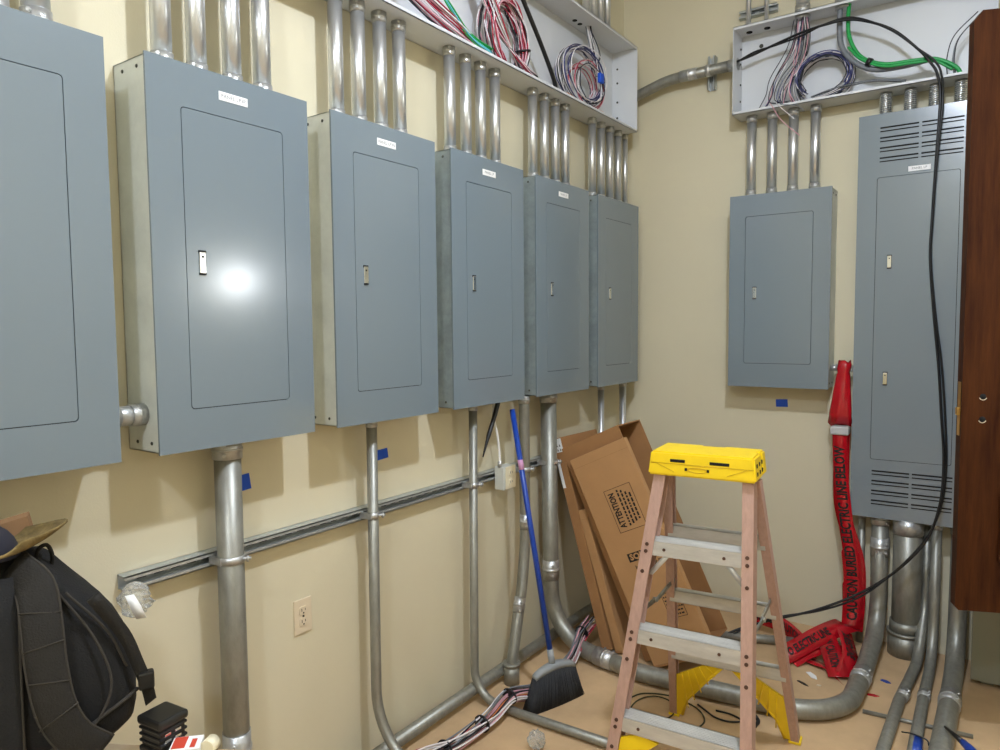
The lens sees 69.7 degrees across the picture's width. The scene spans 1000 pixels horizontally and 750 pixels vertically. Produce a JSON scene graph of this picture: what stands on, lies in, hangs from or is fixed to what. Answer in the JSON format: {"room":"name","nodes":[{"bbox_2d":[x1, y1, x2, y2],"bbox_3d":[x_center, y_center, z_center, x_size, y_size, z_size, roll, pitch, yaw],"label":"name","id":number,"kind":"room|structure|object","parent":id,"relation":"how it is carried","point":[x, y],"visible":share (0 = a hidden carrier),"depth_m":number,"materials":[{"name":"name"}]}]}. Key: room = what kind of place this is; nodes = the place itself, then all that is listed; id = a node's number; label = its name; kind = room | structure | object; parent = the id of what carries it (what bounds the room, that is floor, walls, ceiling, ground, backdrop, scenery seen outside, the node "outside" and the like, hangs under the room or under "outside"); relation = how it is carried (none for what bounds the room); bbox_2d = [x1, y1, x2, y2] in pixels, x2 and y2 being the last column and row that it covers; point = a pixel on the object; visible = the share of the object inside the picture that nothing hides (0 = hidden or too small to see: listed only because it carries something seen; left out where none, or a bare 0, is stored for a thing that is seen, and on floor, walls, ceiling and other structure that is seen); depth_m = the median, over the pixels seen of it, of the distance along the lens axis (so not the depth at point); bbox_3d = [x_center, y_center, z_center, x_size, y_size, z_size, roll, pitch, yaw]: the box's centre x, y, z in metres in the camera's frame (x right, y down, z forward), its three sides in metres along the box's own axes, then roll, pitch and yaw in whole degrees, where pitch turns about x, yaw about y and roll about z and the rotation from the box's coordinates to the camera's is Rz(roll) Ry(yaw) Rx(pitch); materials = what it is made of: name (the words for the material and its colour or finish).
{"room":"electrical room","nodes":[
{"label":"electrical room","id":0,"kind":"room"},
{"bbox_2d":[0,0,623,749],"bbox_3d":[-1.011,-0.376,2.032,0.120,3.780,5.997,2,5,35],"label":"wall","id":1,"kind":"structure","parent":0,"point":[311,689],"depth_m":2.52,"materials":[{"name":"beige paint"}]},
{"bbox_2d":[0,4,121,480],"bbox_3d":[-1.154,-0.283,1.584,0.165,1.026,0.512,2,5,35],"label":"panelboard","id":2,"kind":"object","parent":1,"relation":"attached to","point":[59,392],"visible":1,"depth_m":1.64,"materials":[{"name":"grey metal"}]},
{"bbox_2d":[19,0,52,20],"bbox_3d":[-1.079,-1.014,1.656,0.069,0.427,0.069,2,5,35],"label":"conduit","id":3,"kind":"object","parent":2,"relation":"attached to","point":[41,8],"visible":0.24,"depth_m":1.64,"materials":[{"name":"metal"}]},
{"bbox_2d":[119,403,149,426],"bbox_3d":[-0.977,0.107,1.862,0.060,0.060,0.110,2,5,35],"label":"conduit","id":4,"kind":"object","parent":2,"relation":"attached to","point":[136,414],"visible":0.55,"depth_m":1.86,"materials":[{"name":"metal"}]},
{"bbox_2d":[116,581,155,618],"bbox_3d":[-0.828,0.512,1.633,0.081,0.084,0.048,-2,4,-28],"label":"plastic bag","id":5,"kind":"object","parent":1,"relation":"attached to","point":[134,599],"visible":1,"depth_m":1.62,"materials":[{"name":"white"}]},
{"bbox_2d":[113,50,314,455],"bbox_3d":[-0.802,-0.319,2.083,0.165,1.026,0.512,2,5,35],"label":"panelboard","id":6,"kind":"object","parent":1,"relation":"attached to","point":[213,173],"visible":1,"depth_m":1.97,"materials":[{"name":"grey metal"}]},
{"bbox_2d":[149,0,173,58],"bbox_3d":[-0.904,-1.031,1.904,0.061,0.427,0.061,2,5,35],"label":"conduit","id":7,"kind":"object","parent":6,"relation":"attached to","point":[159,10],"visible":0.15,"depth_m":1.89,"materials":[{"name":"metal"}]},
{"bbox_2d":[184,0,207,69],"bbox_3d":[-0.846,-1.037,1.987,0.061,0.427,0.061,2,5,35],"label":"conduit","id":8,"kind":"object","parent":6,"relation":"attached to","point":[195,24],"visible":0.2,"depth_m":1.97,"materials":[{"name":"metal"}]},
{"bbox_2d":[211,443,251,749],"bbox_3d":[-0.798,0.848,2.156,0.089,1.318,0.089,2,5,35],"label":"conduit","id":9,"kind":"object","parent":6,"relation":"attached to","point":[236,734],"visible":0.84,"depth_m":2.12,"materials":[{"name":"metal"}]},
{"bbox_2d":[220,0,242,80],"bbox_3d":[-0.781,-1.044,2.079,0.061,0.427,0.061,2,5,35],"label":"conduit","id":10,"kind":"object","parent":6,"relation":"attached to","point":[229,9],"visible":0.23,"depth_m":2.06,"materials":[{"name":"metal"}]},
{"bbox_2d":[251,0,272,90],"bbox_3d":[-0.722,-1.050,2.163,0.061,0.427,0.061,2,5,35],"label":"conduit","id":11,"kind":"object","parent":6,"relation":"attached to","point":[260,20],"visible":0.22,"depth_m":2.15,"materials":[{"name":"metal"}]},
{"bbox_2d":[293,595,311,635],"bbox_3d":[-0.676,0.826,2.461,0.009,0.120,0.074,2,5,35],"label":"wall outlet","id":12,"kind":"object","parent":1,"relation":"attached to","point":[302,612],"visible":1,"depth_m":2.46,"materials":[{"name":"beige plastic"}]},
{"bbox_2d":[117,455,540,590],"bbox_3d":[-0.373,0.495,2.846,0.041,0.041,2.243,2,5,35],"label":"channel","id":13,"kind":"object","parent":1,"relation":"attached to","point":[172,568],"visible":0.68,"depth_m":2.40,"materials":[{"name":"metal"}]},
{"bbox_2d":[209,551,250,566],"bbox_3d":[-0.797,0.546,2.133,0.097,0.022,0.087,2,5,35],"label":"strap","id":14,"kind":"object","parent":13,"relation":"attached to","point":[214,560],"visible":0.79,"depth_m":2.11,"materials":[{"name":"metal"}]},
{"bbox_2d":[495,461,515,490],"bbox_3d":[0.026,0.460,3.322,0.062,0.135,0.099,2,5,35],"label":"switch box","id":15,"kind":"object","parent":13,"relation":"attached to","point":[505,474],"visible":1,"depth_m":3.29,"materials":[{"name":"beige plastic"}]},
{"bbox_2d":[307,109,438,427],"bbox_3d":[-0.453,-0.355,2.579,0.165,1.026,0.512,2,5,35],"label":"panelboard","id":16,"kind":"object","parent":1,"relation":"attached to","point":[372,200],"visible":0.94,"depth_m":2.46,"materials":[{"name":"grey metal"}]},
{"bbox_2d":[326,0,344,113],"bbox_3d":[-0.551,-1.068,2.406,0.057,0.427,0.057,2,5,35],"label":"conduit","id":17,"kind":"object","parent":16,"relation":"attached to","point":[334,7],"visible":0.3,"depth_m":2.39,"materials":[{"name":"metal"}]},
{"bbox_2d":[349,0,366,119],"bbox_3d":[-0.491,-1.074,2.490,0.057,0.427,0.057,2,5,35],"label":"conduit","id":18,"kind":"object","parent":16,"relation":"attached to","point":[357,8],"visible":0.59,"depth_m":2.47,"materials":[{"name":"metal"}]},
{"bbox_2d":[371,10,388,126],"bbox_3d":[-0.430,-1.080,2.576,0.057,0.427,0.057,2,5,35],"label":"conduit","id":19,"kind":"object","parent":16,"relation":"attached to","point":[378,17],"visible":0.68,"depth_m":2.56,"materials":[{"name":"metal"}]},
{"bbox_2d":[365,422,402,749],"bbox_3d":[-0.198,0.820,2.445,0.694,1.304,0.047,2,5,36],"label":"conduit","id":20,"kind":"object","parent":16,"relation":"attached to","point":[386,732],"visible":0.83,"depth_m":2.62,"materials":[{"name":"metal"}]},
{"bbox_2d":[390,19,407,132],"bbox_3d":[-0.373,-1.086,2.658,0.057,0.427,0.057,2,5,35],"label":"conduit","id":21,"kind":"object","parent":16,"relation":"attached to","point":[398,27],"visible":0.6,"depth_m":2.64,"materials":[{"name":"metal"}]},
{"bbox_2d":[435,147,524,409],"bbox_3d":[-0.102,-0.391,3.076,0.165,1.026,0.512,2,5,35],"label":"panelboard","id":22,"kind":"object","parent":1,"relation":"attached to","point":[480,216],"visible":0.85,"depth_m":2.96,"materials":[{"name":"grey metal"}]},
{"bbox_2d":[442,45,456,149],"bbox_3d":[-0.203,-1.103,2.898,0.055,0.427,0.055,2,5,35],"label":"conduit","id":23,"kind":"object","parent":22,"relation":"attached to","point":[448,51],"visible":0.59,"depth_m":2.88,"materials":[{"name":"metal"}]},
{"bbox_2d":[459,53,471,153],"bbox_3d":[-0.142,-1.109,2.985,0.055,0.427,0.055,2,5,35],"label":"conduit","id":24,"kind":"object","parent":22,"relation":"attached to","point":[465,59],"visible":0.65,"depth_m":2.97,"materials":[{"name":"metal"}]},
{"bbox_2d":[474,61,486,158],"bbox_3d":[-0.083,-1.115,3.069,0.055,0.427,0.055,2,5,35],"label":"conduit","id":25,"kind":"object","parent":22,"relation":"attached to","point":[479,66],"visible":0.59,"depth_m":3.05,"materials":[{"name":"metal"}]},
{"bbox_2d":[482,403,499,456],"bbox_3d":[-0.036,0.224,3.196,0.024,0.266,0.153,2,4,33],"label":"cable","id":26,"kind":"object","parent":22,"relation":"hanging from","point":[497,405],"visible":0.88,"depth_m":3.19,"materials":[{"name":"black plastic"}]},
{"bbox_2d":[488,68,500,162],"bbox_3d":[-0.022,-1.122,3.155,0.055,0.427,0.055,2,5,35],"label":"conduit","id":27,"kind":"object","parent":22,"relation":"attached to","point":[494,74],"visible":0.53,"depth_m":3.14,"materials":[{"name":"metal"}]},
{"bbox_2d":[325,0,636,134],"bbox_3d":[-0.308,-1.545,2.726,0.160,0.480,3.675,2,5,35],"label":"trough","id":28,"kind":"object","parent":1,"relation":"attached to","point":[560,24],"depth_m":3.65,"materials":[{"name":"white metal"}]},
{"bbox_2d":[409,0,478,45],"bbox_3d":[-0.361,-1.483,2.612,0.091,0.362,0.956,2,5,35],"label":"wire bundle","id":29,"kind":"object","parent":28,"relation":"in","point":[433,7],"visible":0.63,"depth_m":2.78,"materials":[{"name":"red plastic"}]},
{"bbox_2d":[444,0,492,53],"bbox_3d":[-0.194,-1.558,2.816,0.035,0.469,0.494,3,5,42],"label":"wires","id":30,"kind":"object","parent":28,"relation":"on","point":[472,37],"visible":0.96,"depth_m":2.90,"materials":[{"name":"green plastic"}]},
{"bbox_2d":[476,0,537,76],"bbox_3d":[0.000,-1.577,3.136,0.115,0.484,0.463,2,5,35],"label":"wire hank","id":31,"kind":"object","parent":28,"relation":"in","point":[489,11],"visible":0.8,"depth_m":3.13,"materials":[{"name":"red"}]},
{"bbox_2d":[521,0,557,87],"bbox_3d":[0.156,-1.593,3.312,0.033,0.454,0.467,2,4,31],"label":"cable","id":32,"kind":"object","parent":28,"relation":"on","point":[524,3],"visible":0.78,"depth_m":3.35,"materials":[{"name":"black plastic"}]},
{"bbox_2d":[604,0,610,26],"bbox_3d":[0.592,-2.144,3.975,0.042,0.535,0.042,2,5,35],"label":"conduit","id":33,"kind":"object","parent":28,"relation":"attached to","point":[607,3],"visible":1,"depth_m":3.97,"materials":[{"name":"metal"}]},
{"bbox_2d":[637,58,739,100],"bbox_3d":[1.008,-1.662,4.065,0.663,0.132,0.112,2,5,35],"label":"conduit","id":34,"kind":"object","parent":28,"relation":"attached to","point":[691,74],"visible":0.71,"depth_m":4.04,"materials":[{"name":"metal"}]},
{"bbox_2d":[523,174,588,396],"bbox_3d":[0.253,-0.427,3.580,0.165,1.026,0.512,2,5,35],"label":"panelboard","id":35,"kind":"object","parent":1,"relation":"attached to","point":[556,213],"visible":0.91,"depth_m":3.47,"materials":[{"name":"grey metal"}]},
{"bbox_2d":[503,395,529,686],"bbox_3d":[0.080,0.762,3.364,0.079,1.316,0.268,1,4,19],"label":"conduit","id":36,"kind":"object","parent":35,"relation":"attached to","point":[511,665],"visible":0.8,"depth_m":3.40,"materials":[{"name":"metal"}]},
{"bbox_2d":[527,87,537,176],"bbox_3d":[0.154,-1.140,3.406,0.053,0.427,0.053,2,5,35],"label":"conduit","id":37,"kind":"object","parent":35,"relation":"attached to","point":[532,92],"visible":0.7,"depth_m":3.39,"materials":[{"name":"metal"}]},
{"bbox_2d":[539,93,549,178],"bbox_3d":[0.216,-1.146,3.493,0.053,0.427,0.053,2,5,35],"label":"conduit","id":38,"kind":"object","parent":35,"relation":"attached to","point":[544,98],"visible":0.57,"depth_m":3.47,"materials":[{"name":"metal"}]},
{"bbox_2d":[550,98,559,181],"bbox_3d":[0.275,-1.152,3.576,0.053,0.427,0.053,2,5,35],"label":"conduit","id":39,"kind":"object","parent":35,"relation":"attached to","point":[554,103],"visible":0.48,"depth_m":3.56,"materials":[{"name":"metal"}]},
{"bbox_2d":[560,103,569,184],"bbox_3d":[0.332,-1.158,3.657,0.053,0.427,0.053,2,5,35],"label":"conduit","id":40,"kind":"object","parent":35,"relation":"attached to","point":[564,108],"visible":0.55,"depth_m":3.64,"materials":[{"name":"metal"}]},
{"bbox_2d":[589,194,638,386],"bbox_3d":[0.607,-0.463,4.083,0.165,1.026,0.512,2,5,35],"label":"panelboard","id":41,"kind":"object","parent":1,"relation":"attached to","point":[613,223],"visible":0.83,"depth_m":3.97,"materials":[{"name":"grey metal"}]},
{"bbox_2d":[587,117,596,195],"bbox_3d":[0.500,-1.175,3.895,0.051,0.427,0.051,2,5,35],"label":"conduit","id":42,"kind":"object","parent":41,"relation":"attached to","point":[591,121],"visible":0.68,"depth_m":3.88,"materials":[{"name":"metal"}]},
{"bbox_2d":[597,386,604,432],"bbox_3d":[0.578,0.709,4.107,0.044,1.315,0.044,2,5,35],"label":"conduit","id":43,"kind":"object","parent":41,"relation":"attached to","point":[600,389],"visible":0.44,"depth_m":4.06,"materials":[{"name":"metal"}]},
{"bbox_2d":[596,122,605,195],"bbox_3d":[0.561,-1.181,3.981,0.051,0.427,0.051,2,5,35],"label":"conduit","id":44,"kind":"object","parent":41,"relation":"attached to","point":[600,126],"visible":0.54,"depth_m":3.96,"materials":[{"name":"metal"}]},
{"bbox_2d":[605,126,613,198],"bbox_3d":[0.622,-1.187,4.069,0.051,0.427,0.051,2,5,35],"label":"conduit","id":45,"kind":"object","parent":41,"relation":"attached to","point":[609,130],"visible":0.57,"depth_m":4.05,"materials":[{"name":"metal"}]},
{"bbox_2d":[614,130,621,200],"bbox_3d":[0.682,-1.194,4.154,0.051,0.427,0.051,2,5,35],"label":"conduit","id":46,"kind":"object","parent":41,"relation":"attached to","point":[617,133],"visible":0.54,"depth_m":4.14,"materials":[{"name":"metal"}]},
{"bbox_2d":[619,383,626,424],"bbox_3d":[0.740,0.692,4.338,0.049,1.315,0.049,2,5,35],"label":"conduit","id":47,"kind":"object","parent":41,"relation":"attached to","point":[622,387],"visible":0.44,"depth_m":4.29,"materials":[{"name":"metal"}]},
{"bbox_2d":[622,134,627,202],"bbox_3d":[0.738,-1.199,4.230,0.039,0.427,0.039,2,5,35],"label":"conduit","id":48,"kind":"object","parent":41,"relation":"attached to","point":[624,136],"visible":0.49,"depth_m":4.22,"materials":[{"name":"metal"}]},
{"bbox_2d":[401,610,999,749],"bbox_3d":[0.405,1.613,1.177,3.540,0.100,6.237,2,5,35],"label":"floor","id":49,"kind":"structure","parent":0,"point":[979,716],"depth_m":3.06,"materials":[{"name":"beige concrete"}]},
{"bbox_2d":[104,744,233,749],"bbox_3d":[-0.806,1.189,1.255,0.840,0.755,0.620,0,4,5],"label":"work table","id":50,"kind":"object","parent":49,"relation":"on","point":[109,746],"visible":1,"depth_m":1.53,"materials":[{"name":"brown wood"}]},
{"bbox_2d":[0,518,155,749],"bbox_3d":[-1.025,0.544,1.506,0.524,0.514,0.306,-3,4,-32],"label":"backpack","id":51,"kind":"object","parent":50,"relation":"on","point":[70,665],"depth_m":1.45,"materials":[{"name":"black fabric"}]},
{"bbox_2d":[0,511,32,535],"bbox_3d":[-1.114,0.348,1.554,0.182,0.075,0.055,-3,4,-30],"label":"paper bag","id":52,"kind":"object","parent":51,"relation":"on","point":[15,524],"visible":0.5,"depth_m":1.56,"materials":[{"name":"brown paper"}]},
{"bbox_2d":[137,701,187,749],"bbox_3d":[-0.717,0.754,1.528,0.076,0.077,0.072,2,4,29],"label":"charger","id":53,"kind":"object","parent":50,"relation":"on","point":[164,722],"visible":0.99,"depth_m":1.51,"materials":[{"name":"black plastic"}]},
{"bbox_2d":[169,735,203,749],"bbox_3d":[-0.653,0.779,1.497,0.060,0.029,0.050,-1,4,-11],"label":"carton","id":54,"kind":"object","parent":50,"relation":"on","point":[187,742],"visible":0.88,"depth_m":1.49,"materials":[{"name":"white cardboard"}]},
{"bbox_2d":[171,736,197,748],"bbox_3d":[-0.656,0.765,1.496,0.046,0.001,0.042,-1,4,-11],"label":"print","id":55,"kind":"object","parent":54,"relation":"on","point":[187,742],"depth_m":1.49,"materials":[{"name":"red paper"}]},
{"bbox_2d":[201,734,220,749],"bbox_3d":[-0.609,0.777,1.507,0.032,0.032,0.027,0,4,9],"label":"tape roll","id":56,"kind":"object","parent":50,"relation":"on","point":[212,742],"visible":1,"depth_m":1.50,"materials":[{"name":"beige plastic"}]},
{"bbox_2d":[372,603,592,749],"bbox_3d":[0.045,1.367,3.394,0.051,0.051,2.530,2,5,35],"label":"conduit","id":57,"kind":"object","parent":49,"relation":"on","point":[427,720],"visible":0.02,"depth_m":3.09,"materials":[{"name":"metal"}]},
{"bbox_2d":[416,615,595,749],"bbox_3d":[0.070,1.357,3.083,0.137,0.166,1.461,2,5,36],"label":"wire bundle","id":58,"kind":"object","parent":49,"relation":"on","point":[511,695],"visible":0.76,"depth_m":2.96,"materials":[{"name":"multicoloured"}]},
{"bbox_2d":[527,728,545,749],"bbox_3d":[0.143,1.424,2.803,0.076,0.077,0.070,2,5,35],"label":"ball","id":59,"kind":"object","parent":49,"relation":"on","point":[536,738],"visible":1,"depth_m":2.78,"materials":[{"name":"white"}]},
{"bbox_2d":[468,406,607,747],"bbox_3d":[0.396,0.796,2.766,1.292,1.310,0.072,2,5,35],"label":"conduit","id":60,"kind":"object","parent":49,"relation":"on","point":[587,736],"visible":0.88,"depth_m":3.10,"materials":[{"name":"metal"}]},
{"bbox_2d":[510,409,583,713],"bbox_3d":[0.152,0.797,3.156,0.351,1.271,0.302,2,5,35],"label":"broom","id":61,"kind":"object","parent":49,"relation":"on","point":[556,683],"visible":0.99,"depth_m":3.13,"materials":[{"name":"blue"}]},
{"bbox_2d":[557,429,613,649],"bbox_3d":[0.530,0.849,3.842,0.352,1.068,0.411,2,5,35],"label":"cardboard box","id":62,"kind":"object","parent":49,"relation":"on","point":[574,502],"visible":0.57,"depth_m":3.68,"materials":[{"name":"brown cardboard"}]},
{"bbox_2d":[579,508,628,652],"bbox_3d":[0.611,1.031,3.776,0.258,0.710,0.366,2,5,35],"label":"cardboard box","id":63,"kind":"object","parent":49,"relation":"on","point":[617,618],"visible":0.48,"depth_m":3.64,"materials":[{"name":"brown cardboard"}]},
{"bbox_2d":[570,437,710,666],"bbox_3d":[0.678,0.853,3.465,0.760,1.100,0.035,2,5,35],"label":"cardboard box","id":64,"kind":"object","parent":49,"relation":"on","point":[616,492],"visible":0.53,"depth_m":3.48,"materials":[{"name":"brown cardboard"}]},
{"bbox_2d":[562,419,726,661],"bbox_3d":[0.719,0.816,3.621,0.787,1.154,0.261,2,5,35],"label":"cardboard box","id":65,"kind":"object","parent":49,"relation":"on","point":[634,431],"visible":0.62,"depth_m":3.62,"materials":[{"name":"brown cardboard"}]},
{"bbox_2d":[631,693,704,726],"bbox_3d":[0.694,1.430,3.049,0.345,0.012,0.294,2,5,35],"label":"cord","id":66,"kind":"object","parent":49,"relation":"on","point":[702,724],"visible":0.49,"depth_m":3.15,"materials":[{"name":"black plastic"}]},
{"bbox_2d":[606,443,801,749],"bbox_3d":[0.764,0.853,2.623,0.536,1.220,0.803,2,5,35],"label":"stepladder","id":67,"kind":"object","parent":49,"relation":"on","point":[730,549],"visible":1,"depth_m":2.44,"materials":[{"name":"wood"}]},
{"bbox_2d":[539,394,890,719],"bbox_3d":[1.080,0.756,3.291,1.765,1.312,0.786,0,4,1],"label":"conduit","id":68,"kind":"object","parent":49,"relation":"on","point":[859,682],"visible":0.87,"depth_m":3.57,"materials":[{"name":"metal"}]},
{"bbox_2d":[721,631,792,644],"bbox_3d":[1.317,1.363,3.717,0.494,0.045,0.045,0,4,14],"label":"conduit","id":69,"kind":"object","parent":49,"relation":"on","point":[760,638],"visible":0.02,"depth_m":3.69,"materials":[{"name":"metal"}]},
{"bbox_2d":[757,360,865,680],"bbox_3d":[1.492,0.662,3.578,0.592,1.461,0.534,2,5,35],"label":"caution tape","id":70,"kind":"object","parent":49,"relation":"on","point":[839,658],"visible":0.92,"depth_m":3.62,"materials":[{"name":"red plastic"}]},
{"bbox_2d":[855,516,865,642],"bbox_3d":[1.860,1.041,3.701,0.042,0.684,0.042,2,5,35],"label":"conduit","id":71,"kind":"object","parent":49,"relation":"on","point":[861,519],"visible":0.25,"depth_m":3.68,"materials":[{"name":"metal"}]},
{"bbox_2d":[875,524,930,749],"bbox_3d":[1.553,1.100,2.834,0.071,0.685,1.883,2,5,37],"label":"conduit","id":72,"kind":"object","parent":49,"relation":"on","point":[902,695],"visible":0.73,"depth_m":3.34,"materials":[{"name":"metal"}]},
{"bbox_2d":[886,520,924,660],"bbox_3d":[2.015,1.049,3.557,0.165,0.684,0.165,2,5,35],"label":"conduit","id":73,"kind":"object","parent":49,"relation":"on","point":[904,618],"visible":0.77,"depth_m":3.51,"materials":[{"name":"metal"}]},
{"bbox_2d":[862,709,972,738],"bbox_3d":[1.703,1.426,2.938,0.392,0.018,0.018,2,4,30],"label":"rod","id":74,"kind":"object","parent":49,"relation":"on","point":[929,726],"visible":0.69,"depth_m":2.95,"materials":[{"name":"metal"}]},
{"bbox_2d":[928,528,966,749],"bbox_3d":[1.690,1.105,2.726,0.092,0.690,1.863,2,5,35],"label":"conduit","id":75,"kind":"object","parent":49,"relation":"on","point":[949,704],"visible":0.77,"depth_m":3.15,"materials":[{"name":"metal"}]},
{"bbox_2d":[944,726,976,749],"bbox_3d":[1.712,1.358,2.611,0.035,0.035,0.321,0,4,7],"label":"screwdriver","id":76,"kind":"object","parent":75,"relation":"on","point":[967,746],"visible":1,"depth_m":2.65,"materials":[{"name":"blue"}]},
{"bbox_2d":[970,611,999,685],"bbox_3d":[2.459,1.098,3.198,0.584,0.626,0.275,2,5,35],"label":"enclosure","id":77,"kind":"object","parent":49,"relation":"on","point":[985,644],"visible":0.58,"depth_m":3.23,"materials":[{"name":"grey metal"}]},
{"bbox_3d":[2.644,-0.433,2.420,0.160,3.780,0.181,2,5,35],"label":"post","id":78,"kind":"object","parent":49,"relation":"on","visible":0},
{"bbox_2d":[950,8,999,612],"bbox_3d":[2.145,-0.205,2.543,0.924,2.186,0.069,0,4,14],"label":"door","id":79,"kind":"structure","parent":78,"relation":"attached to","point":[975,566],"depth_m":2.63,"materials":[{"name":"brown wood"}]},
{"bbox_2d":[624,0,999,659],"bbox_3d":[2.147,-0.503,3.545,3.540,3.780,0.120,2,5,35],"label":"wall","id":80,"kind":"structure","parent":0,"point":[687,152],"depth_m":4.10,"materials":[{"name":"beige paint"}]},
{"bbox_2d":[707,55,716,90],"bbox_3d":[1.194,-1.694,4.033,0.041,0.180,0.041,2,5,35],"label":"channel","id":81,"kind":"object","parent":80,"relation":"attached to","point":[712,81],"visible":0.69,"depth_m":4.03,"materials":[{"name":"metal"}]},
{"bbox_2d":[739,2,778,20],"bbox_3d":[1.396,-1.962,3.877,0.200,0.041,0.030,2,5,35],"label":"channel","id":82,"kind":"object","parent":80,"relation":"attached to","point":[773,7],"visible":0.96,"depth_m":3.87,"materials":[{"name":"metal"}]},
{"bbox_2d":[728,186,837,389],"bbox_3d":[1.501,-0.448,3.829,0.510,1.022,0.165,2,5,35],"label":"panelboard","id":83,"kind":"object","parent":80,"relation":"attached to","point":[782,251],"visible":1,"depth_m":3.75,"materials":[{"name":"grey metal"}]},
{"bbox_2d":[745,115,757,194],"bbox_3d":[1.359,-1.179,3.880,0.057,0.431,0.057,2,5,35],"label":"conduit","id":84,"kind":"object","parent":83,"relation":"attached to","point":[751,120],"visible":0.83,"depth_m":3.86,"materials":[{"name":"metal"}]},
{"bbox_2d":[766,111,777,192],"bbox_3d":[1.448,-1.176,3.818,0.057,0.431,0.057,2,5,35],"label":"conduit","id":85,"kind":"object","parent":83,"relation":"attached to","point":[772,118],"visible":0.84,"depth_m":3.80,"materials":[{"name":"metal"}]},
{"bbox_2d":[787,107,799,190],"bbox_3d":[1.535,-1.173,3.757,0.057,0.431,0.057,2,5,35],"label":"conduit","id":86,"kind":"object","parent":83,"relation":"attached to","point":[793,138],"visible":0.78,"depth_m":3.74,"materials":[{"name":"metal"}]},
{"bbox_2d":[809,103,821,187],"bbox_3d":[1.623,-1.169,3.695,0.057,0.431,0.057,2,5,35],"label":"conduit","id":87,"kind":"object","parent":83,"relation":"attached to","point":[815,109],"visible":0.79,"depth_m":3.68,"materials":[{"name":"metal"}]},
{"bbox_2d":[732,0,998,121],"bbox_3d":[1.765,-1.607,3.563,1.165,0.457,0.160,2,5,35],"label":"trough","id":88,"kind":"object","parent":80,"relation":"attached to","point":[931,25],"depth_m":3.60,"materials":[{"name":"white metal"}]},
{"bbox_2d":[759,17,810,107],"bbox_3d":[1.479,-1.611,3.733,0.252,0.435,0.089,2,4,30],"label":"wire bundle","id":89,"kind":"object","parent":88,"relation":"in","point":[796,64],"visible":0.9,"depth_m":3.70,"materials":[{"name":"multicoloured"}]},
{"bbox_2d":[728,16,947,633],"bbox_3d":[1.643,-0.185,3.561,1.011,3.144,0.386,2,4,29],"label":"cable","id":90,"kind":"object","parent":88,"relation":"hanging from","point":[925,55],"visible":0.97,"depth_m":3.35,"materials":[{"name":"black plastic"}]},
{"bbox_2d":[811,79,905,97],"bbox_3d":[1.756,-1.419,3.530,0.425,0.041,0.035,2,5,35],"label":"wire tails","id":91,"kind":"object","parent":88,"relation":"on","point":[870,80],"visible":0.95,"depth_m":3.51,"materials":[{"name":"grey"}]},
{"bbox_2d":[837,9,927,72],"bbox_3d":[1.842,-1.643,3.459,0.414,0.369,0.050,2,5,38],"label":"cable","id":92,"kind":"object","parent":88,"relation":"in","point":[846,54],"visible":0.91,"depth_m":3.53,"materials":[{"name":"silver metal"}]},
{"bbox_2d":[846,3,961,71],"bbox_3d":[1.907,-1.597,3.401,0.501,0.456,0.067,2,5,35],"label":"cable","id":93,"kind":"object","parent":88,"relation":"in","point":[869,61],"visible":0.97,"depth_m":3.43,"materials":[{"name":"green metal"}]},
{"bbox_2d":[850,100,966,527],"bbox_3d":[2.014,-0.272,3.481,0.512,1.966,0.165,2,5,35],"label":"panelboard","id":94,"kind":"object","parent":80,"relation":"attached to","point":[896,441],"visible":0.87,"depth_m":3.44,"materials":[{"name":"grey metal"}]},
{"bbox_2d":[879,91,892,113],"bbox_3d":[1.882,-1.316,3.502,0.060,0.117,0.060,2,5,35],"label":"conduit","id":95,"kind":"object","parent":94,"relation":"attached to","point":[885,102],"visible":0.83,"depth_m":3.48,"materials":[{"name":"metal"}]},
{"bbox_2d":[871,470,908,507],"bbox_3d":[1.910,0.558,3.519,0.162,0.171,0.003,2,5,35],"label":"vent","id":96,"kind":"object","parent":94,"relation":"attached to","point":[889,488],"depth_m":3.52,"materials":[{"name":"black metal"}]},
{"bbox_2d":[880,122,918,161],"bbox_3d":[1.896,-1.105,3.409,0.162,0.166,0.003,2,5,35],"label":"vent","id":97,"kind":"object","parent":94,"relation":"attached to","point":[899,141],"depth_m":3.41,"materials":[{"name":"black metal"}]},
{"bbox_2d":[903,87,917,109],"bbox_3d":[1.968,-1.313,3.441,0.060,0.117,0.060,2,5,35],"label":"conduit","id":98,"kind":"object","parent":94,"relation":"attached to","point":[910,94],"visible":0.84,"depth_m":3.42,"materials":[{"name":"metal"}]},
{"bbox_2d":[907,525,942,749],"bbox_3d":[1.606,1.105,2.753,0.058,0.685,1.811,2,5,34],"label":"conduit","id":99,"kind":"object","parent":94,"relation":"attached to","point":[924,692],"visible":0.94,"depth_m":3.42,"materials":[{"name":"metal"}]},
{"bbox_2d":[911,474,952,512],"bbox_3d":[2.054,0.564,3.418,0.166,0.171,0.003,2,5,35],"label":"vent","id":100,"kind":"object","parent":94,"relation":"attached to","point":[925,488],"depth_m":3.42,"materials":[{"name":"black metal"}]},
{"bbox_2d":[928,83,941,105],"bbox_3d":[2.052,-1.310,3.382,0.060,0.117,0.060,2,5,35],"label":"conduit","id":101,"kind":"object","parent":94,"relation":"attached to","point":[933,92],"visible":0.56,"depth_m":3.36,"materials":[{"name":"metal"}]},
{"bbox_2d":[921,115,964,156],"bbox_3d":[2.040,-1.099,3.308,0.166,0.166,0.003,2,5,35],"label":"vent","id":102,"kind":"object","parent":94,"relation":"attached to","point":[952,139],"depth_m":3.30,"materials":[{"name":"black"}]},
{"bbox_2d":[954,78,967,101],"bbox_3d":[2.136,-1.307,3.324,0.060,0.117,0.060,2,5,35],"label":"conduit","id":103,"kind":"object","parent":94,"relation":"attached to","point":[960,85],"visible":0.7,"depth_m":3.30,"materials":[{"name":"metal"}]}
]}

